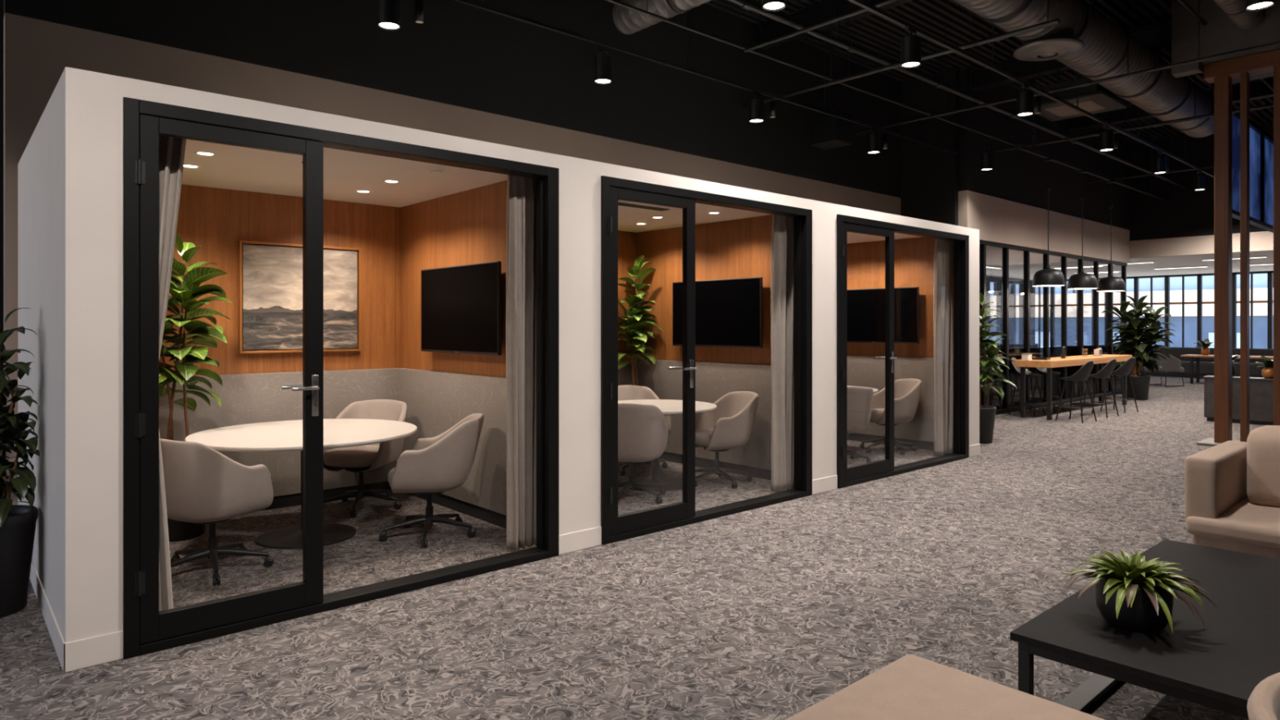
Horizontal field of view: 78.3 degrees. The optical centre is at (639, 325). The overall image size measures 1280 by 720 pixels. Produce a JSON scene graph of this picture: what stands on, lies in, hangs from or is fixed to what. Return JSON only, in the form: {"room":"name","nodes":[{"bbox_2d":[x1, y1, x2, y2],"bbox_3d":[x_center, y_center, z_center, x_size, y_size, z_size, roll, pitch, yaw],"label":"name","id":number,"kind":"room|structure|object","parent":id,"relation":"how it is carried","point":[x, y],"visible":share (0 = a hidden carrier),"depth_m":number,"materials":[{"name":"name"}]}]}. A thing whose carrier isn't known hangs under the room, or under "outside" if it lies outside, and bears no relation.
{"room":"common room","nodes":[
{"label":"common room","id":0,"kind":"room"},
{"bbox_2d":[0,0,3,450],"bbox_3d":[-5.991,-1.375,11.140,18.500,5.950,0.200,0,0,-42],"label":"wall","id":1,"kind":"structure","parent":0,"point":[1,1],"depth_m":9.48,"materials":[{"name":"black paint"}]},
{"bbox_2d":[17,74,62,633],"bbox_3d":[-3.420,0.188,4.514,0.090,2.625,2.610,0,0,-42],"label":"wall","id":2,"kind":"structure","parent":0,"point":[40,164],"depth_m":4.05,"materials":[{"name":"paint"}]},
{"bbox_2d":[29,560,65,672],"bbox_3d":[-3.407,1.438,4.426,0.008,0.125,2.758,0,0,-42],"label":"baseboard","id":3,"kind":"structure","parent":2,"relation":"attached to","point":[58,641],"depth_m":3.83,"materials":[{"name":"paint"}]},
{"bbox_2d":[159,179,507,377],"bbox_3d":[-2.381,-0.350,5.422,2.670,1.470,2.580,0,0,-42],"label":"panelling","id":4,"kind":"object","parent":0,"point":[467,227],"visible":0.36,"depth_m":6.49,"materials":[{"name":"orange wood"}]},
{"bbox_2d":[238,240,360,353],"bbox_3d":[-2.830,-0.230,6.586,0.980,0.900,0.045,0,0,-42],"label":"framed painting","id":5,"kind":"object","parent":4,"relation":"attached to","point":[270,278],"visible":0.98,"depth_m":6.50,"materials":[{"name":"grey paint"}]},
{"bbox_2d":[421,261,501,355],"bbox_3d":[-1.413,-0.130,6.232,0.102,0.690,1.230,0,0,-42],"label":"television","id":6,"kind":"object","parent":4,"relation":"attached to","point":[461,304],"visible":1,"depth_m":6.13,"materials":[{"name":"black plastic"}]},
{"bbox_2d":[3,12,901,505],"bbox_3d":[-0.038,-0.330,9.383,11.760,3.660,0.150,0,0,-42],"label":"wall","id":7,"kind":"structure","parent":0,"point":[37,52],"depth_m":6.46,"materials":[{"name":"paint"}]},
{"bbox_2d":[3,0,959,226],"bbox_3d":[-1.398,-1.350,11.018,11.910,5.700,6.300,0,0,-42],"label":"wall","id":8,"kind":"structure","parent":0,"point":[461,55],"depth_m":8.82,"materials":[{"name":"black paint"}]},
{"bbox_2d":[617,214,773,365],"bbox_3d":[-0.273,-0.350,7.303,2.820,1.470,2.580,0,0,-42],"label":"panelling","id":9,"kind":"object","parent":8,"relation":"attached to","point":[739,248],"visible":0.14,"depth_m":8.38,"materials":[{"name":"orange wood"}]},
{"bbox_2d":[672,276,762,347],"bbox_3d":[0.797,-0.130,8.112,0.102,0.690,1.230,0,0,-42],"label":"television","id":10,"kind":"object","parent":9,"relation":"attached to","point":[729,312],"visible":1,"depth_m":7.96,"materials":[{"name":"black plastic"}]},
{"bbox_2d":[847,236,935,357],"bbox_3d":[1.890,-0.350,9.235,2.820,1.470,2.580,0,0,-42],"label":"panelling","id":11,"kind":"object","parent":8,"relation":"attached to","point":[913,257],"visible":0.05,"depth_m":9.77,"materials":[{"name":"orange wood"}]},
{"bbox_2d":[847,286,919,343],"bbox_3d":[2.994,-0.130,10.006,0.102,0.690,1.230,0,0,-42],"label":"television","id":12,"kind":"object","parent":11,"relation":"attached to","point":[865,307],"visible":0.63,"depth_m":9.91,"materials":[{"name":"black plastic"}]},
{"bbox_2d":[62,66,979,643],"bbox_3d":[0.689,0.188,6.339,8.650,2.625,0.140,0,0,-42],"label":"wall","id":13,"kind":"structure","parent":0,"point":[92,102],"depth_m":3.54,"materials":[{"name":"paint"}]},
{"bbox_2d":[123,97,559,659],"bbox_3d":[-1.469,0.235,4.379,2.400,2.530,0.140,0,0,-42],"label":"door frame","id":14,"kind":"structure","parent":13,"relation":"in","point":[547,178],"depth_m":4.26,"materials":[{"name":"black metal"}]},
{"bbox_2d":[134,114,323,644],"bbox_3d":[-1.991,0.243,3.859,0.843,2.414,0.179,0,0,-42],"label":"door","id":15,"kind":"structure","parent":14,"relation":"attached to","point":[155,624],"depth_m":3.77,"materials":[{"name":"black metal"}]},
{"bbox_2d":[63,444,980,672],"bbox_3d":[0.738,1.438,6.284,8.666,0.125,0.008,0,0,-42],"label":"baseboard","id":16,"kind":"structure","parent":13,"relation":"attached to","point":[95,651],"depth_m":3.52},
{"bbox_2d":[159,355,933,515],"bbox_3d":[-0.191,0.892,7.309,8.450,1.015,2.480,0,0,-42],"label":"wall","id":17,"kind":"structure","parent":13,"relation":"attached to","point":[436,402],"depth_m":6.72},
{"bbox_2d":[257,481,506,528],"bbox_3d":[-2.355,1.450,5.378,2.650,0.100,2.480,0,0,-42],"label":"baseboard","id":18,"kind":"structure","parent":17,"relation":"attached to","point":[498,519],"depth_m":6.47,"materials":[{"name":"black paint"}]},
{"bbox_2d":[659,451,771,480],"bbox_3d":[-0.240,1.450,7.266,2.780,0.100,2.480,0,0,-42],"label":"baseboard","id":19,"kind":"structure","parent":17,"relation":"attached to","point":[757,473],"depth_m":8.08,"materials":[{"name":"black paint"}]},
{"bbox_2d":[847,433,953,453],"bbox_3d":[1.923,1.450,9.197,2.780,0.100,2.480,0,0,-42],"label":"baseboard","id":20,"kind":"structure","parent":17,"relation":"attached to","point":[923,445],"depth_m":9.77,"materials":[{"name":"black paint"}]},
{"bbox_2d":[600,175,812,545],"bbox_3d":[0.591,0.235,6.218,2.385,2.530,0.140,0,0,-42],"label":"door frame","id":21,"kind":"structure","parent":13,"relation":"in","point":[802,217],"depth_m":6.53,"materials":[{"name":"black metal"}]},
{"bbox_2d":[608,186,696,536],"bbox_3d":[0.083,0.243,5.711,0.865,2.414,0.179,0,0,-42],"label":"door","id":22,"kind":"structure","parent":21,"relation":"attached to","point":[629,522],"depth_m":5.82,"materials":[{"name":"black metal"}]},
{"bbox_2d":[836,213,968,488],"bbox_3d":[2.744,0.235,8.140,2.565,2.530,0.140,0,0,-42],"label":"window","id":23,"kind":"structure","parent":13,"relation":"in","point":[961,242],"depth_m":8.72,"materials":[{"name":"black metal"}]},
{"bbox_2d":[841,222,897,482],"bbox_3d":[2.191,0.243,7.593,0.926,2.414,0.179,0,0,-42],"label":"door","id":24,"kind":"structure","parent":23,"relation":"attached to","point":[863,470],"depth_m":7.73,"materials":[{"name":"black metal"}]},
{"bbox_2d":[182,138,920,244],"bbox_3d":[-0.231,-1.105,7.361,8.460,0.040,2.610,0,0,-42],"label":"ceiling","id":25,"kind":"structure","parent":0,"point":[345,172],"depth_m":5.87,"materials":[{"name":"white paint"}]},
{"bbox_2d":[159,135,186,611],"bbox_3d":[-2.400,0.198,3.804,0.394,2.564,0.134,0,0,-42],"label":"curtain","id":26,"kind":"object","parent":25,"relation":"hanging from","point":[171,149],"visible":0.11,"depth_m":3.85,"materials":[{"name":"fabric"}]},
{"bbox_2d":[506,174,536,551],"bbox_3d":[-0.750,0.198,5.270,0.321,2.564,0.111,0,0,-42],"label":"curtain","id":27,"kind":"object","parent":25,"relation":"hanging from","point":[521,202],"visible":0.76,"depth_m":5.23,"materials":[{"name":"fabric"}]},
{"bbox_2d":[770,214,793,491],"bbox_3d":[1.346,0.198,7.142,0.420,2.564,0.110,0,0,-42],"label":"curtain","id":28,"kind":"object","parent":25,"relation":"hanging from","point":[782,231],"visible":0.69,"depth_m":7.08,"materials":[{"name":"fabric"}]},
{"bbox_2d":[933,238,953,455],"bbox_3d":[3.532,0.198,9.093,0.401,2.564,0.110,0,0,-42],"label":"curtain","id":29,"kind":"object","parent":25,"relation":"hanging from","point":[944,249],"visible":0.93,"depth_m":9.04,"materials":[{"name":"fabric"}]},
{"bbox_2d":[0,376,1265,719],"bbox_3d":[6.245,1.550,9.597,34.500,0.100,18.400,0,0,-42],"label":"floor","id":30,"kind":"structure","parent":0,"point":[770,612],"depth_m":4.23,"materials":[{"name":"carpet"}]},
{"bbox_2d":[0,307,39,617],"bbox_3d":[-3.458,0.701,4.048,0.567,1.598,0.558,0,0,-42],"label":"potted plant","id":31,"kind":"object","parent":30,"relation":"on","point":[17,522],"visible":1,"depth_m":4.09,"materials":[{"name":"green plant"}]},
{"bbox_2d":[159,233,231,541],"bbox_3d":[-3.313,0.398,5.622,0.733,2.204,0.588,0,0,-42],"label":"potted plant","id":32,"kind":"object","parent":30,"relation":"on","point":[178,531],"visible":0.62,"depth_m":5.60,"materials":[{"name":"green plant"}]},
{"bbox_2d":[160,438,274,586],"bbox_3d":[-2.641,1.073,4.788,0.662,0.854,0.707,0,0,24],"label":"swivel chair","id":33,"kind":"object","parent":30,"relation":"on","point":[203,486],"visible":0.83,"depth_m":4.54,"materials":[{"name":"beige fabric"}]},
{"bbox_2d":[184,418,417,549],"bbox_3d":[-2.374,1.125,5.602,1.510,0.750,1.510,0,0,-42],"label":"round table","id":34,"kind":"object","parent":30,"relation":"on","point":[286,435],"visible":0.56,"depth_m":5.46,"materials":[{"name":"white laminate"}]},
{"bbox_2d":[323,399,407,517],"bbox_3d":[-2.277,1.073,6.501,0.662,0.854,0.707,0,0,11],"label":"swivel chair","id":35,"kind":"object","parent":30,"relation":"on","point":[365,458],"visible":0.75,"depth_m":6.43,"materials":[{"name":"fabric"}]},
{"bbox_2d":[323,444,378,467],"bbox_3d":[-2.299,1.067,6.461,0.524,0.122,0.524,0,0,11],"label":"seat cushion","id":36,"kind":"object","parent":35,"relation":"on","point":[365,455],"depth_m":6.24,"materials":[{"name":"beige fabric"}]},
{"bbox_2d":[378,413,484,547],"bbox_3d":[-1.479,1.073,5.614,0.707,0.854,0.662,0,0,-7],"label":"swivel chair","id":37,"kind":"object","parent":30,"relation":"on","point":[442,463],"visible":1,"depth_m":5.38,"materials":[{"name":"fabric"}]},
{"bbox_2d":[617,254,662,386],"bbox_3d":[-0.069,0.362,8.668,0.557,2.277,0.492,0,0,-42],"label":"potted plant","id":38,"kind":"object","parent":30,"relation":"on","point":[634,313],"visible":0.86,"depth_m":8.66,"materials":[{"name":"green plant"}]},
{"bbox_2d":[617,403,668,504],"bbox_3d":[-0.091,1.073,6.813,0.662,0.854,0.707,0,0,9],"label":"swivel chair","id":39,"kind":"object","parent":30,"relation":"on","point":[642,429],"visible":0.62,"depth_m":6.54,"materials":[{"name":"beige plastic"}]},
{"bbox_2d":[617,385,671,475],"bbox_3d":[-0.021,1.073,8.163,0.662,0.854,0.707,0,0,-25],"label":"swivel chair","id":40,"kind":"object","parent":30,"relation":"on","point":[624,392],"visible":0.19,"depth_m":8.43,"materials":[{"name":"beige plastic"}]},
{"bbox_2d":[617,399,716,491],"bbox_3d":[0.145,1.125,7.435,1.160,0.750,1.160,0,0,-42],"label":"round table","id":41,"kind":"object","parent":30,"relation":"on","point":[666,406],"visible":0.52,"depth_m":7.40,"materials":[{"name":"white laminate"}]},
{"bbox_2d":[695,391,759,488],"bbox_3d":[0.769,1.073,7.521,0.707,0.854,0.662,0,0,-23],"label":"swivel chair","id":42,"kind":"object","parent":30,"relation":"on","point":[727,427],"visible":0.81,"depth_m":7.37,"materials":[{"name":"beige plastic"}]},
{"bbox_2d":[695,428,713,447],"bbox_3d":[0.724,1.067,7.516,0.524,0.122,0.524,0,0,-23],"label":"seat cushion","id":43,"kind":"object","parent":42,"relation":"on","point":[704,437],"depth_m":7.30,"materials":[{"name":"beige fabric"}]},
{"bbox_2d":[847,386,873,462],"bbox_3d":[2.179,1.073,8.600,0.662,0.854,0.707,0,0,-8],"label":"swivel chair","id":44,"kind":"object","parent":30,"relation":"on","point":[860,399],"visible":0.41,"depth_m":8.33,"materials":[{"name":"beige fabric"}]},
{"bbox_2d":[859,378,922,454],"bbox_3d":[3.002,1.073,9.428,0.707,0.854,0.662,0,0,-12],"label":"swivel chair","id":45,"kind":"object","parent":30,"relation":"on","point":[907,392],"visible":0.62,"depth_m":9.26,"materials":[{"name":"beige fabric"}]},
{"bbox_2d":[786,654,1104,719],"bbox_3d":[0.646,1.278,1.911,1.210,0.444,0.670,0,0,-42],"label":"bench ottoman","id":46,"kind":"object","parent":30,"relation":"on","point":[910,687],"visible":1,"depth_m":2.22,"materials":[{"name":"beige fabric"}]},
{"bbox_2d":[979,292,1016,444],"bbox_3d":[4.371,0.531,10.104,0.744,1.938,0.758,0,0,-42],"label":"potted plant","id":47,"kind":"object","parent":30,"relation":"on","point":[987,413],"visible":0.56,"depth_m":10.00,"materials":[{"name":"green plant"}]},
{"bbox_2d":[1008,357,1044,416],"bbox_3d":[6.547,1.021,13.313,0.430,0.963,0.452,0,0,-42],"label":"bar stool","id":48,"kind":"object","parent":30,"relation":"on","point":[1017,369],"visible":0.74,"depth_m":13.29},
{"bbox_2d":[1029,355,1064,413],"bbox_3d":[7.181,1.021,13.879,0.430,0.963,0.452,0,0,-42],"label":"bar stool","id":49,"kind":"object","parent":30,"relation":"on","point":[1041,371],"visible":0.62,"depth_m":13.86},
{"bbox_2d":[1013,354,1132,420],"bbox_3d":[7.754,1.028,13.913,3.900,0.945,0.570,0,0,-42],"label":"bar table","id":50,"kind":"object","parent":30,"relation":"on","point":[1069,361],"visible":0.84,"depth_m":12.85,"materials":[{"name":"brown wood"}]},
{"bbox_2d":[1055,360,1097,423],"bbox_3d":[6.884,1.021,12.377,0.430,0.963,0.452,0,0,-33],"label":"bar stool","id":51,"kind":"object","parent":30,"relation":"on","point":[1083,373],"visible":1,"depth_m":12.25,"materials":[{"name":"plastic"}]},
{"bbox_2d":[1080,359,1119,417],"bbox_3d":[7.660,1.021,13.070,0.430,0.963,0.452,0,0,-36],"label":"bar stool","id":52,"kind":"object","parent":30,"relation":"on","point":[1106,371],"visible":0.93,"depth_m":12.94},
{"bbox_2d":[1100,357,1138,413],"bbox_3d":[8.414,1.021,13.771,0.430,0.963,0.452,0,0,-30],"label":"bar stool","id":53,"kind":"object","parent":30,"relation":"on","point":[1126,368],"visible":0.91,"depth_m":13.63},
{"bbox_2d":[1102,295,1175,399],"bbox_3d":[10.166,0.441,15.992,1.341,2.119,1.279,0,0,-42],"label":"potted plant","id":54,"kind":"object","parent":30,"relation":"on","point":[1139,343],"visible":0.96,"depth_m":15.87,"materials":[{"name":"green plant"}]},
{"bbox_2d":[1009,539,1279,719],"bbox_3d":[2.508,1.300,2.889,1.850,0.400,1.470,0,0,-42],"label":"coffee table","id":55,"kind":"object","parent":30,"relation":"on","point":[1218,664],"visible":0.78,"depth_m":2.80,"materials":[{"name":"black wood"}]},
{"bbox_2d":[1095,568,1173,631],"bbox_3d":[1.822,1.014,2.900,0.244,0.170,0.244,0,0,-42],"label":"pot","id":56,"kind":"object","parent":55,"relation":"on","point":[1142,615],"depth_m":2.80,"materials":[{"name":"ceramic"}]},
{"bbox_2d":[1062,547,1218,634],"bbox_3d":[1.823,0.972,2.882,0.482,0.254,0.466,0,0,-42],"label":"potted plant","id":57,"kind":"object","parent":55,"relation":"on","point":[1133,593],"visible":1,"depth_m":2.81,"materials":[{"name":"plant"}]},
{"bbox_2d":[1143,352,1184,386],"bbox_3d":[13.066,1.071,19.668,0.836,0.856,0.841,0,0,-22],"label":"lounge armchair","id":58,"kind":"object","parent":30,"relation":"on","point":[1173,365],"visible":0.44,"depth_m":19.32,"materials":[{"name":"grey fabric"}]},
{"bbox_2d":[1066,345,1273,377],"bbox_3d":[18.127,1.070,20.875,0.850,0.860,13.000,0,0,-42],"label":"banquette","id":59,"kind":"object","parent":30,"relation":"on","point":[1206,369],"visible":0.12,"depth_m":22.64,"materials":[{"name":"grey fabric"}]},
{"bbox_2d":[1180,354,1273,383],"bbox_3d":[15.254,1.130,19.852,0.800,0.740,2.500,0,0,-42],"label":"table","id":60,"kind":"object","parent":30,"relation":"on","point":[1191,356],"visible":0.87,"depth_m":20.40,"materials":[{"name":"brown wood"}]},
{"bbox_2d":[1185,425,1279,559],"bbox_3d":[4.308,1.040,3.779,1.060,0.920,2.620,0,0,-42],"label":"sofa","id":61,"kind":"object","parent":30,"relation":"on","point":[1233,487],"visible":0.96,"depth_m":4.40,"materials":[{"name":"beige fabric"}]},
{"bbox_2d":[1186,497,1279,549],"bbox_3d":[3.845,1.105,4.177,0.900,0.139,1.390,0,0,-42],"label":"seat cushion","id":62,"kind":"object","parent":61,"relation":"on","point":[1248,523],"depth_m":4.30,"materials":[{"name":"beige fabric"}]},
{"bbox_2d":[1246,425,1279,507],"bbox_3d":[4.029,0.823,4.257,0.350,0.486,1.165,0,0,-42],"label":"cushion","id":63,"kind":"object","parent":61,"relation":"on","point":[1263,443],"depth_m":4.52,"materials":[{"name":"beige fabric"}]},
{"bbox_2d":[1202,375,1273,425],"bbox_3d":[10.616,1.147,10.707,0.330,0.705,4.835,0,0,-42],"label":"stone wall","id":64,"kind":"structure","parent":30,"relation":"on","point":[1261,389],"depth_m":11.94,"materials":[{"name":"stone"}]},
{"bbox_2d":[1196,48,1279,446],"bbox_3d":[7.951,-0.900,9.323,0.620,4.800,2.120,0,0,-42],"label":"screen","id":65,"kind":"object","parent":30,"relation":"on","point":[1221,73],"visible":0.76,"depth_m":9.77,"materials":[{"name":"brown wood"}]},
{"bbox_2d":[1246,672,1279,719],"bbox_3d":[1.469,1.109,1.319,0.810,0.783,0.709,0,0,-37],"label":"armchair","id":66,"kind":"object","parent":30,"relation":"on","point":[1264,702],"visible":1,"depth_m":1.52,"materials":[{"name":"beige fabric"}]},
{"bbox_2d":[704,0,1273,144],"bbox_3d":[3.446,-4.225,7.177,27.300,0.250,18.718,0,0,-42],"label":"ceiling","id":67,"kind":"structure","parent":0,"point":[874,33],"depth_m":11.15,"materials":[{"name":"metal"}]},
{"bbox_2d":[612,0,711,35],"bbox_3d":[1.185,-3.570,6.707,0.366,1.060,4.028,0,0,-42],"label":"spiral duct","id":68,"kind":"object","parent":67,"relation":"hanging from","point":[628,21],"visible":0.93,"depth_m":7.83,"materials":[{"name":"metal"}]},
{"bbox_2d":[453,0,958,153],"bbox_3d":[0.165,-3.415,8.134,13.080,1.350,0.035,0,0,-42],"label":"track","id":69,"kind":"object","parent":67,"relation":"hanging from","point":[479,5],"visible":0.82,"depth_m":8.43,"materials":[{"name":"metal"}]},
{"bbox_2d":[377,0,400,30],"bbox_3d":[-2.009,-2.569,6.290,0.176,0.338,0.176,0,0,-42],"label":"track spotlight","id":70,"kind":"object","parent":69,"relation":"attached to","point":[388,11],"visible":1,"depth_m":6.22,"materials":[{"name":"black"}]},
{"bbox_2d":[594,44,612,84],"bbox_3d":[-0.363,-2.569,7.719,0.176,0.338,0.176,0,0,-42],"label":"track spotlight","id":71,"kind":"object","parent":69,"relation":"attached to","point":[602,62],"visible":1,"depth_m":7.65,"materials":[{"name":"black"}]},
{"bbox_2d":[748,90,764,123],"bbox_3d":[1.365,-2.569,9.208,0.176,0.338,0.176,0,0,-42],"label":"track spotlight","id":72,"kind":"object","parent":69,"relation":"attached to","point":[756,106],"visible":1,"depth_m":9.14,"materials":[{"name":"black"}]},
{"bbox_2d":[866,127,879,154],"bbox_3d":[3.237,-2.569,10.879,0.176,0.338,0.176,0,0,-42],"label":"track spotlight","id":73,"kind":"object","parent":69,"relation":"attached to","point":[873,140],"visible":1,"depth_m":10.81,"materials":[{"name":"black"}]},
{"bbox_2d":[605,0,1017,146],"bbox_3d":[3.610,-3.519,10.596,19.500,1.152,0.035,0,0,-42],"label":"conduit pipe","id":74,"kind":"object","parent":67,"relation":"hanging from","point":[615,2],"visible":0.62,"depth_m":8.94,"materials":[{"name":"metal"}]},
{"bbox_2d":[744,0,898,52],"bbox_3d":[2.635,-3.477,6.508,0.053,1.237,4.600,0,0,-42],"label":"pipe","id":75,"kind":"object","parent":67,"relation":"hanging from","point":[886,2],"visible":1,"depth_m":7.56,"materials":[{"name":"metal"}]},
{"bbox_2d":[808,29,852,149],"bbox_3d":[2.636,-3.300,10.862,0.400,1.600,0.446,0,0,-42],"label":"speaker box","id":76,"kind":"object","parent":67,"relation":"hanging from","point":[826,131],"visible":0.88,"depth_m":10.74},
{"bbox_2d":[755,0,913,49],"bbox_3d":[6.023,-3.950,5.867,0.180,0.300,13.130,0,0,-42],"label":"joist","id":77,"kind":"object","parent":67,"relation":"attached to","point":[820,11],"visible":0.6,"depth_m":10.08,"materials":[{"name":"metal"}]},
{"bbox_2d":[742,0,1060,108],"bbox_3d":[2.663,-3.473,8.879,0.069,1.245,3.900,0,0,-42],"label":"pipe","id":78,"kind":"object","parent":67,"relation":"hanging from","point":[1004,35],"visible":1,"depth_m":8.37,"materials":[{"name":"metal"}]},
{"bbox_2d":[727,0,1189,189],"bbox_3d":[5.042,-3.510,10.869,18.000,1.171,0.091,0,0,-42],"label":"pipe","id":79,"kind":"object","parent":67,"relation":"hanging from","point":[748,5],"visible":0.88,"depth_m":9.40,"materials":[{"name":"metal"}]},
{"bbox_2d":[848,0,1213,177],"bbox_3d":[4.125,-3.415,8.743,21.800,1.350,0.090,0,0,-42],"label":"track","id":80,"kind":"object","parent":67,"relation":"hanging from","point":[862,3],"visible":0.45,"depth_m":8.59,"materials":[{"name":"metal"}]},
{"bbox_2d":[901,26,920,67],"bbox_3d":[2.491,-2.569,7.224,0.176,0.338,0.176,0,0,-42],"label":"track spotlight","id":81,"kind":"object","parent":80,"relation":"hanging from","point":[911,44],"visible":1,"depth_m":7.16,"materials":[{"name":"black"}]},
{"bbox_2d":[1016,83,1033,116],"bbox_3d":[4.372,-2.569,8.917,0.176,0.338,0.176,0,0,-42],"label":"track spotlight","id":82,"kind":"object","parent":80,"relation":"hanging from","point":[1024,100],"visible":1,"depth_m":8.85,"materials":[{"name":"black"}]},
{"bbox_2d":[1098,124,1114,151],"bbox_3d":[6.373,-2.569,10.730,0.176,0.338,0.176,0,0,-42],"label":"track spotlight","id":83,"kind":"object","parent":80,"relation":"hanging from","point":[1106,139],"visible":1,"depth_m":10.67,"materials":[{"name":"black"}]},
{"bbox_2d":[854,0,1279,133],"bbox_3d":[5.245,-3.477,9.441,0.053,1.237,6.100,0,0,-42],"label":"pipe","id":84,"kind":"object","parent":67,"relation":"hanging from","point":[1276,43],"visible":1,"depth_m":9.14,"materials":[{"name":"metal"}]},
{"bbox_2d":[971,19,1171,90],"bbox_3d":[9.370,-3.950,8.124,0.180,0.300,12.040,0,0,-42],"label":"duct","id":85,"kind":"object","parent":67,"relation":"attached to","point":[984,77],"visible":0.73,"depth_m":11.88,"materials":[{"name":"metal"}]},
{"bbox_2d":[1033,60,1127,121],"bbox_3d":[6.113,-3.577,11.021,1.000,1.066,1.000,0,0,-42],"label":"air conditioner","id":86,"kind":"object","parent":67,"relation":"hanging from","point":[1095,98],"depth_m":10.82,"materials":[{"name":"metal"}]},
{"bbox_2d":[1044,99,1106,116],"bbox_3d":[6.113,-3.047,11.021,0.600,0.006,0.600,0,0,-42],"label":"ceiling vent","id":87,"kind":"object","parent":86,"relation":"in","point":[1089,105],"depth_m":10.98,"materials":[{"name":"metal"}]},
{"bbox_2d":[953,0,1213,137],"bbox_3d":[5.616,-3.510,9.572,9.228,1.180,0.680,0,0,-42],"label":"spiral duct","id":88,"kind":"object","parent":67,"relation":"hanging from","point":[1086,41],"visible":0.88,"depth_m":9.05,"materials":[{"name":"metal"}]},
{"bbox_2d":[1013,26,1084,61],"bbox_3d":[4.412,-3.035,8.497,0.680,0.230,0.680,0,0,-42],"label":"diffuser","id":89,"kind":"object","parent":88,"relation":"attached to","point":[1055,42],"depth_m":8.35,"materials":[{"name":"metal"}]},
{"bbox_2d":[1017,76,1168,200],"bbox_3d":[8.675,-3.413,14.608,7.600,1.374,0.060,0,0,-42],"label":"rail","id":90,"kind":"object","parent":67,"relation":"hanging from","point":[1033,150],"visible":0.79,"depth_m":13.79,"materials":[{"name":"metal"}]},
{"bbox_2d":[1031,158,1065,286],"bbox_3d":[6.661,-1.690,12.810,0.480,2.070,0.480,0,0,-42],"label":"pendant lamp","id":91,"kind":"object","parent":90,"relation":"hanging from","point":[1048,277],"visible":1,"depth_m":12.68,"materials":[{"name":"black metal"}]},
{"bbox_2d":[1066,170,1097,288],"bbox_3d":[7.780,-1.690,13.809,0.480,2.070,0.480,0,0,-42],"label":"pendant lamp","id":92,"kind":"object","parent":90,"relation":"hanging from","point":[1082,280],"visible":1,"depth_m":13.70,"materials":[{"name":"black"}]},
{"bbox_2d":[1096,180,1125,291],"bbox_3d":[8.861,-1.690,14.775,0.480,2.070,0.480,0,0,-42],"label":"pendant lamp","id":93,"kind":"object","parent":90,"relation":"hanging from","point":[1110,283],"visible":0.98,"depth_m":14.68,"materials":[{"name":"black"}]},
{"bbox_2d":[992,73,1273,152],"bbox_3d":[7.234,-3.473,11.418,0.069,1.245,4.200,0,0,-42],"label":"pipe","id":94,"kind":"object","parent":67,"relation":"hanging from","point":[1268,105],"visible":0.74,"depth_m":11.27,"materials":[{"name":"metal"}]},
{"bbox_2d":[1066,76,1273,131],"bbox_3d":[12.354,-3.950,10.788,0.180,0.300,12.040,0,0,-42],"label":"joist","id":95,"kind":"object","parent":67,"relation":"attached to","point":[1259,89],"visible":0.53,"depth_m":14.44,"materials":[{"name":"metal"}]},
{"bbox_2d":[1171,0,1279,84],"bbox_3d":[8.172,-3.660,9.541,1.500,0.920,2.550,0,0,-42],"label":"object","id":96,"kind":"structure","parent":67,"relation":"attached to","point":[1191,39],"depth_m":9.72,"materials":[{"name":"metal"}]},
{"bbox_2d":[1213,0,1265,29],"bbox_3d":[6.225,-3.826,8.439,7.528,0.548,0.304,0,0,-42],"label":"spiral duct","id":97,"kind":"object","parent":67,"relation":"hanging from","point":[1235,10],"visible":0.36,"depth_m":9.04,"materials":[{"name":"metal"}]},
{"bbox_2d":[958,67,1129,263],"bbox_3d":[8.139,-2.805,15.209,8.000,2.790,0.150,0,0,-42],"label":"wall","id":98,"kind":"structure","parent":0,"point":[1017,175],"depth_m":14.29,"materials":[{"name":"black paint"}]},
{"bbox_2d":[979,240,1127,414],"bbox_3d":[8.049,0.045,15.122,7.750,2.910,0.080,0,0,-42],"label":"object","id":99,"kind":"structure","parent":98,"relation":"in","point":[1002,406],"depth_m":14.70,"materials":[{"name":"black metal"}]},
{"bbox_2d":[986,245,1273,279],"bbox_3d":[13.108,-1.540,15.724,15.900,0.220,18.400,0,0,-42],"label":"ceiling","id":100,"kind":"structure","parent":0,"point":[993,254],"depth_m":19.68,"materials":[{"name":"white paint"}]},
{"bbox_2d":[1129,119,1273,258],"bbox_3d":[12.982,-2.915,15.678,0.150,2.770,18.500,0,0,-42],"label":"wall","id":101,"kind":"structure","parent":0,"point":[1189,212],"depth_m":17.04,"materials":[{"name":"black paint"}]},
{"bbox_2d":[986,275,1038,349],"bbox_3d":[7.692,-0.025,21.640,15.700,3.050,0.140,0,0,-42],"label":"window","id":102,"kind":"structure","parent":101,"relation":"in","point":[998,280],"depth_m":25.51,"materials":[{"name":"clear glass"}]},
{"bbox_2d":[1231,106,1273,232],"bbox_3d":[9.457,-2.850,12.156,3.960,2.500,0.100,0,0,-42],"label":"window","id":103,"kind":"structure","parent":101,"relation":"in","point":[1261,144],"depth_m":12.39,"materials":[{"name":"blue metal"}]},
{"bbox_3d":[3.259,-2.760,3.107,13.000,0.040,2.335,0,0,-42],"label":"track","id":104,"kind":"object","parent":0,"visible":0},
{"bbox_2d":[1244,0,1275,11],"bbox_3d":[4.654,-2.569,5.898,0.176,0.338,0.176,0,0,-42],"label":"track spotlight","id":105,"kind":"object","parent":104,"relation":"attached to","point":[1250,5],"visible":1,"depth_m":5.89,"materials":[{"name":"white"}]},
{"label":"outside","id":106,"kind":"structure","parent":0,"visible":0},
{"bbox_2d":[990,271,1273,348],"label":"window","id":107,"kind":"structure","parent":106,"point":[1260,280],"depth_m":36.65,"materials":[{"name":"blue glass"}]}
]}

